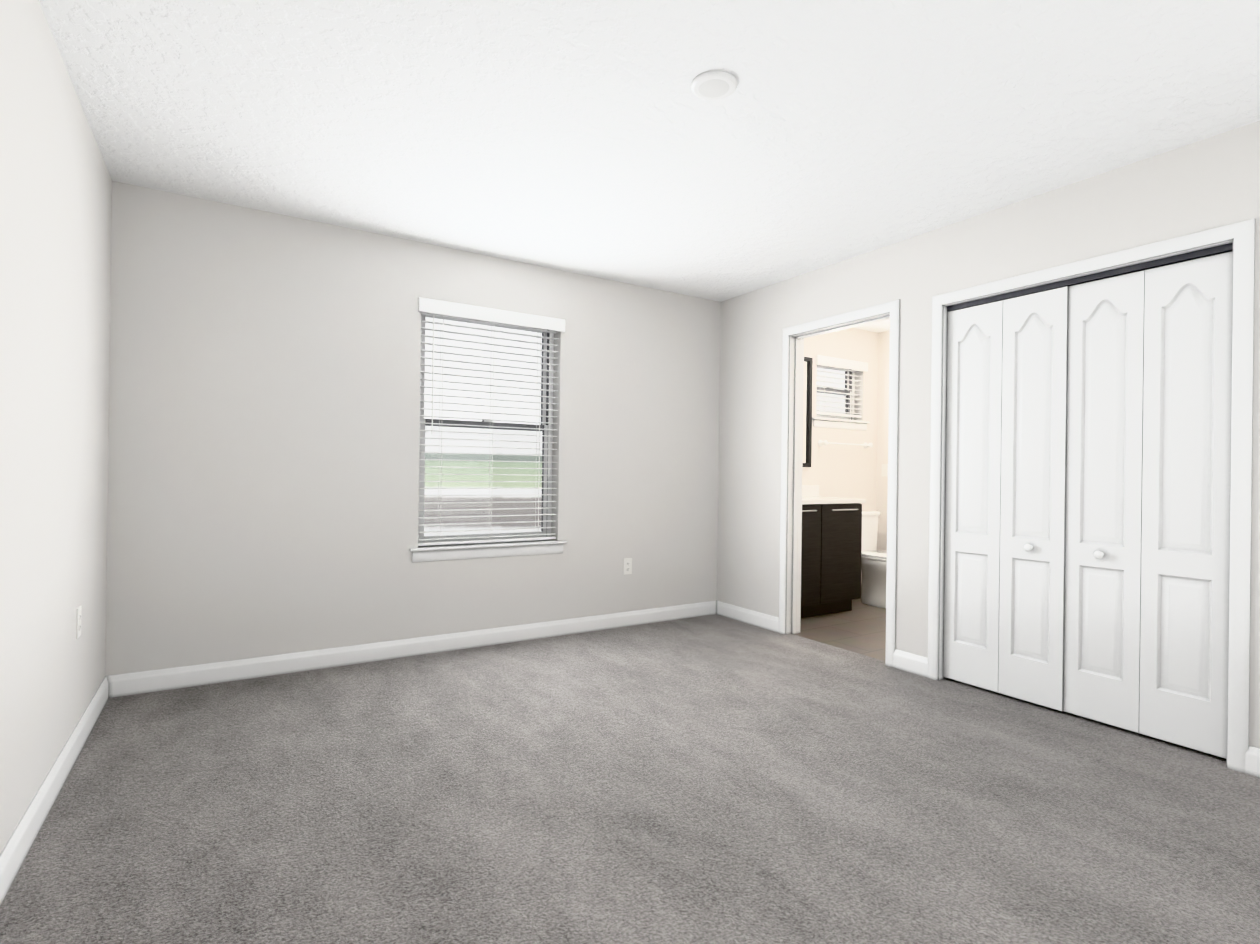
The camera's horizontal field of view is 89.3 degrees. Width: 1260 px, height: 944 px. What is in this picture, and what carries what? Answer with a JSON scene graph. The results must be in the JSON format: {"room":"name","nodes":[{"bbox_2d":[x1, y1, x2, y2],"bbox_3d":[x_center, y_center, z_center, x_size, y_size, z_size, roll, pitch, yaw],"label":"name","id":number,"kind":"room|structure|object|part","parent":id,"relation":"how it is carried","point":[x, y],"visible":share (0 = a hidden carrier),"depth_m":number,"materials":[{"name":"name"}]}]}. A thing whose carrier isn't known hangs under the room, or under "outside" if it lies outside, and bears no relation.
{"room":"empty bedroom","nodes":[
{"label":"empty bedroom","id":0,"kind":"room"},
{"bbox_2d":[0,0,111,852],"bbox_3d":[-1.353,-0.143,1.132,0.120,2.460,4.420,1,0,-32],"label":"wall","id":1,"kind":"structure","parent":0,"point":[55,229],"depth_m":2.00,"materials":[{"name":"white paint"}]},
{"bbox_2d":[0,675,111,904],"bbox_3d":[-1.344,1.035,1.218,0.014,0.105,4.300,1,0,-32],"label":"baseboard","id":2,"kind":"structure","parent":1,"relation":"attached to","point":[20,840],"depth_m":2.01,"materials":[{"name":"white wood"}]},
{"bbox_2d":[76,605,81,638],"bbox_3d":[-2.123,0.578,2.461,0.008,0.114,0.070,1,0,-32],"label":"electrical outlet","id":3,"kind":"object","parent":1,"relation":"attached to","point":[78,621],"visible":0.98,"depth_m":2.44,"materials":[{"name":"white plastic"}]},
{"bbox_2d":[105,181,862,675],"bbox_3d":[-0.126,-0.124,4.633,5.926,2.460,0.200,1,0,-32],"label":"wall","id":4,"kind":"structure","parent":0,"point":[263,425],"depth_m":3.56,"materials":[{"name":"white paint"}]},
{"bbox_2d":[112,601,715,697],"bbox_3d":[-0.889,1.043,4.036,3.726,0.105,0.014,1,0,-32],"label":"baseboard","id":5,"kind":"structure","parent":4,"relation":"attached to","point":[141,682],"depth_m":3.67,"materials":[{"name":"white wood"}]},
{"bbox_2d":[409,297,566,562],"bbox_3d":[-0.902,-0.243,4.110,1.020,1.574,0.209,1,0,-32],"label":"bedroom window","id":6,"kind":"structure","parent":4,"relation":"in","point":[440,547],"depth_m":4.09,"materials":[{"name":"white plastic"}]},
{"bbox_3d":[-0.939,-0.275,4.169,0.852,1.432,0.036,1,0,-32],"label":"glass","id":7,"kind":"part","parent":6,"relation":"part of","materials":[{"name":"clear glass"}]},
{"bbox_3d":[-0.893,0.501,4.079,1.020,0.086,0.139,1,0,-32],"label":"sill","id":8,"kind":"part","parent":6,"relation":"part of","materials":[{"name":"white wood"}]},
{"bbox_2d":[623,558,631,574],"bbox_3d":[-0.016,0.678,4.586,0.070,0.114,0.008,1,0,-32],"label":"electrical outlet","id":9,"kind":"object","parent":4,"relation":"attached to","point":[627,565],"visible":1,"depth_m":4.58,"materials":[{"name":"white plastic"}]},
{"bbox_2d":[812,355,869,430],"bbox_3d":[1.870,-0.706,5.836,0.740,0.634,0.209,1,0,-32],"label":"bathroom window","id":10,"kind":"structure","parent":4,"relation":"in","point":[836,420],"depth_m":5.83,"materials":[{"name":"white plastic"}]},
{"bbox_3d":[1.833,-0.737,5.895,0.572,0.492,0.036,1,0,-32],"label":"glass","id":11,"kind":"part","parent":10,"relation":"part of","materials":[{"name":"clear glass"}]},
{"bbox_3d":[1.833,-0.737,5.895,0.640,0.560,0.070,1,0,-32],"label":"frame","id":12,"kind":"part","parent":10,"relation":"part of","materials":[{"name":"white plastic"}]},
{"bbox_3d":[1.885,-0.431,5.806,0.740,0.086,0.139,1,0,-32],"label":"sill","id":13,"kind":"part","parent":10,"relation":"part of","materials":[{"name":"white"}]},
{"bbox_2d":[0,614,1259,943],"bbox_3d":[0.505,1.163,2.429,4.676,0.100,4.620,1,0,-32],"label":"floor carpet","id":14,"kind":"object","parent":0,"point":[714,778],"visible":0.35,"depth_m":2.08,"materials":[{"name":"grey carpet"}]},
{"bbox_2d":[39,0,1259,332],"bbox_3d":[1.067,-1.390,2.764,5.926,0.100,4.620,1,0,-32],"label":"ceiling","id":15,"kind":"structure","parent":0,"point":[595,138],"depth_m":2.40,"materials":[{"name":"white paint"}]},
{"bbox_2d":[690,70,737,99],"bbox_3d":[0.293,-1.343,2.227,0.164,0.015,0.164,1,0,-32],"label":"recessed light","id":16,"kind":"object","parent":15,"relation":"in","point":[714,84],"visible":1,"depth_m":2.21,"materials":[{"name":"white plastic"}]},
{"bbox_2d":[794,598,885,660],"bbox_3d":[1.984,1.187,4.937,2.000,0.094,1.950,1,0,-32],"label":"floor","id":17,"kind":"structure","parent":0,"point":[860,627],"depth_m":4.59,"materials":[{"name":"beige tile"}]},
{"bbox_2d":[801,485,865,617],"bbox_3d":[1.367,0.593,5.137,0.986,1.079,0.519,1,0,-32],"label":"bathroom vanity","id":18,"kind":"object","parent":17,"relation":"on","point":[831,555],"visible":0.33,"depth_m":5.01,"materials":[{"name":"brown wood"}]},
{"bbox_2d":[861,510,886,607],"bbox_3d":[2.144,0.748,5.529,0.434,0.789,0.684,1,0,-32],"label":"toilet","id":19,"kind":"object","parent":17,"relation":"on","point":[874,572],"visible":0.52,"depth_m":5.46,"materials":[{"name":"white ceramic"}]},
{"bbox_3d":[2.197,0.718,5.444,0.380,0.047,0.463,1,0,-32],"label":"seat","id":20,"kind":"part","parent":19,"relation":"part of","materials":[{"name":"white ceramic"}]},
{"bbox_2d":[802,328,877,582],"bbox_3d":[1.571,-0.101,5.576,1.810,2.460,0.012,1,0,-32],"label":"wall","id":21,"kind":"structure","parent":0,"point":[842,471],"depth_m":5.84,"materials":[{"name":"white paint"}]},
{"bbox_2d":[803,356,812,466],"bbox_3d":[1.239,-0.520,5.337,0.785,0.950,0.030,1,0,-32],"label":"bathroom mirror","id":22,"kind":"object","parent":21,"relation":"attached to","point":[807,413],"visible":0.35,"depth_m":5.52,"materials":[{"name":"black mirror"}]},
{"bbox_2d":[818,440,872,448],"bbox_3d":[1.956,-0.250,5.764,0.670,0.060,0.075,1,0,-32],"label":"towel rail","id":23,"kind":"object","parent":21,"relation":"attached to","point":[865,445],"visible":1,"depth_m":5.71,"materials":[{"name":"white ceramic"}]},
{"bbox_2d":[876,331,889,550],"bbox_3d":[3.529,-0.076,4.275,0.120,2.460,4.300,1,0,-32],"label":"wall","id":24,"kind":"structure","parent":0,"point":[882,420],"depth_m":6.00,"materials":[{"name":"white paint"}]},
{"bbox_2d":[717,121,1259,747],"bbox_3d":[1.895,-0.094,3.247,0.120,2.470,4.300,1,0,-32],"label":"wall","id":25,"kind":"structure","parent":0,"point":[1201,185],"depth_m":3.57,"materials":[{"name":"white paint"}]},
{"bbox_2d":[716,600,778,632],"bbox_3d":[0.873,1.067,4.721,0.014,0.105,0.650,1,0,-32],"label":"baseboard","id":26,"kind":"structure","parent":25,"relation":"attached to","point":[766,621],"depth_m":4.71,"materials":[{"name":"white wood"}]},
{"bbox_2d":[779,300,899,666],"bbox_3d":[1.358,0.067,4.108,0.167,2.129,0.913,1,0,-32],"label":"door frame","id":27,"kind":"structure","parent":25,"relation":"attached to","point":[791,479],"depth_m":4.41,"materials":[{"name":"white wood"}]},
{"bbox_2d":[947,243,1232,311],"bbox_3d":[2.053,-0.884,2.986,0.032,0.026,1.176,1,0,-32],"label":"door track","id":28,"kind":"object","parent":25,"relation":"attached to","point":[1207,252],"visible":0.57,"depth_m":2.85,"materials":[{"name":"grey metal"}]},
{"bbox_2d":[943,300,1002,692],"bbox_3d":[1.809,0.122,3.359,0.034,1.984,0.291,1,0,-32],"label":"closet door leaf","id":29,"kind":"structure","parent":28,"relation":"hanging from","point":[973,493],"depth_m":3.34,"materials":[{"name":"white wood"}]},
{"bbox_2d":[998,286,1068,710],"bbox_3d":[1.965,0.124,3.111,0.034,1.984,0.291,1,0,-32],"label":"closet door leaf","id":30,"kind":"structure","parent":28,"relation":"hanging from","point":[1033,484],"depth_m":3.09,"materials":[{"name":"white wood"}]},
{"bbox_2d":[1063,270,1144,732],"bbox_3d":[2.129,0.126,2.868,0.034,1.984,0.291,1,0,-32],"label":"closet door leaf","id":31,"kind":"structure","parent":28,"relation":"hanging from","point":[1102,620],"depth_m":2.85,"materials":[{"name":"white wood"}]},
{"bbox_2d":[1139,251,1232,758],"bbox_3d":[2.285,0.128,2.620,0.034,1.984,0.291,1,0,-32],"label":"closet door leaf","id":32,"kind":"structure","parent":28,"relation":"hanging from","point":[1185,500],"depth_m":2.61,"materials":[{"name":"white wood"}]},
{"bbox_2d":[928,218,1254,772],"bbox_3d":[2.046,0.090,2.989,0.138,2.099,1.302,1,0,-32],"label":"trim","id":33,"kind":"structure","parent":25,"relation":"attached to","point":[1240,236],"depth_m":2.45,"materials":[{"name":"white wood"}]},
{"bbox_2d":[1245,745,1259,777],"bbox_3d":[2.638,1.087,1.914,0.014,0.105,1.179,1,0,-32],"label":"baseboard","id":34,"kind":"structure","parent":25,"relation":"attached to","point":[1252,756],"depth_m":2.39,"materials":[{"name":"white wood"}]},
{"label":"outside","id":35,"kind":"structure","parent":0,"visible":0},
{"bbox_2d":[424,317,844,535],"bbox_3d":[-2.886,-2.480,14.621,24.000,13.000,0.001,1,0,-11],"label":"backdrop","id":36,"kind":"structure","parent":35,"point":[482,401],"depth_m":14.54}
]}

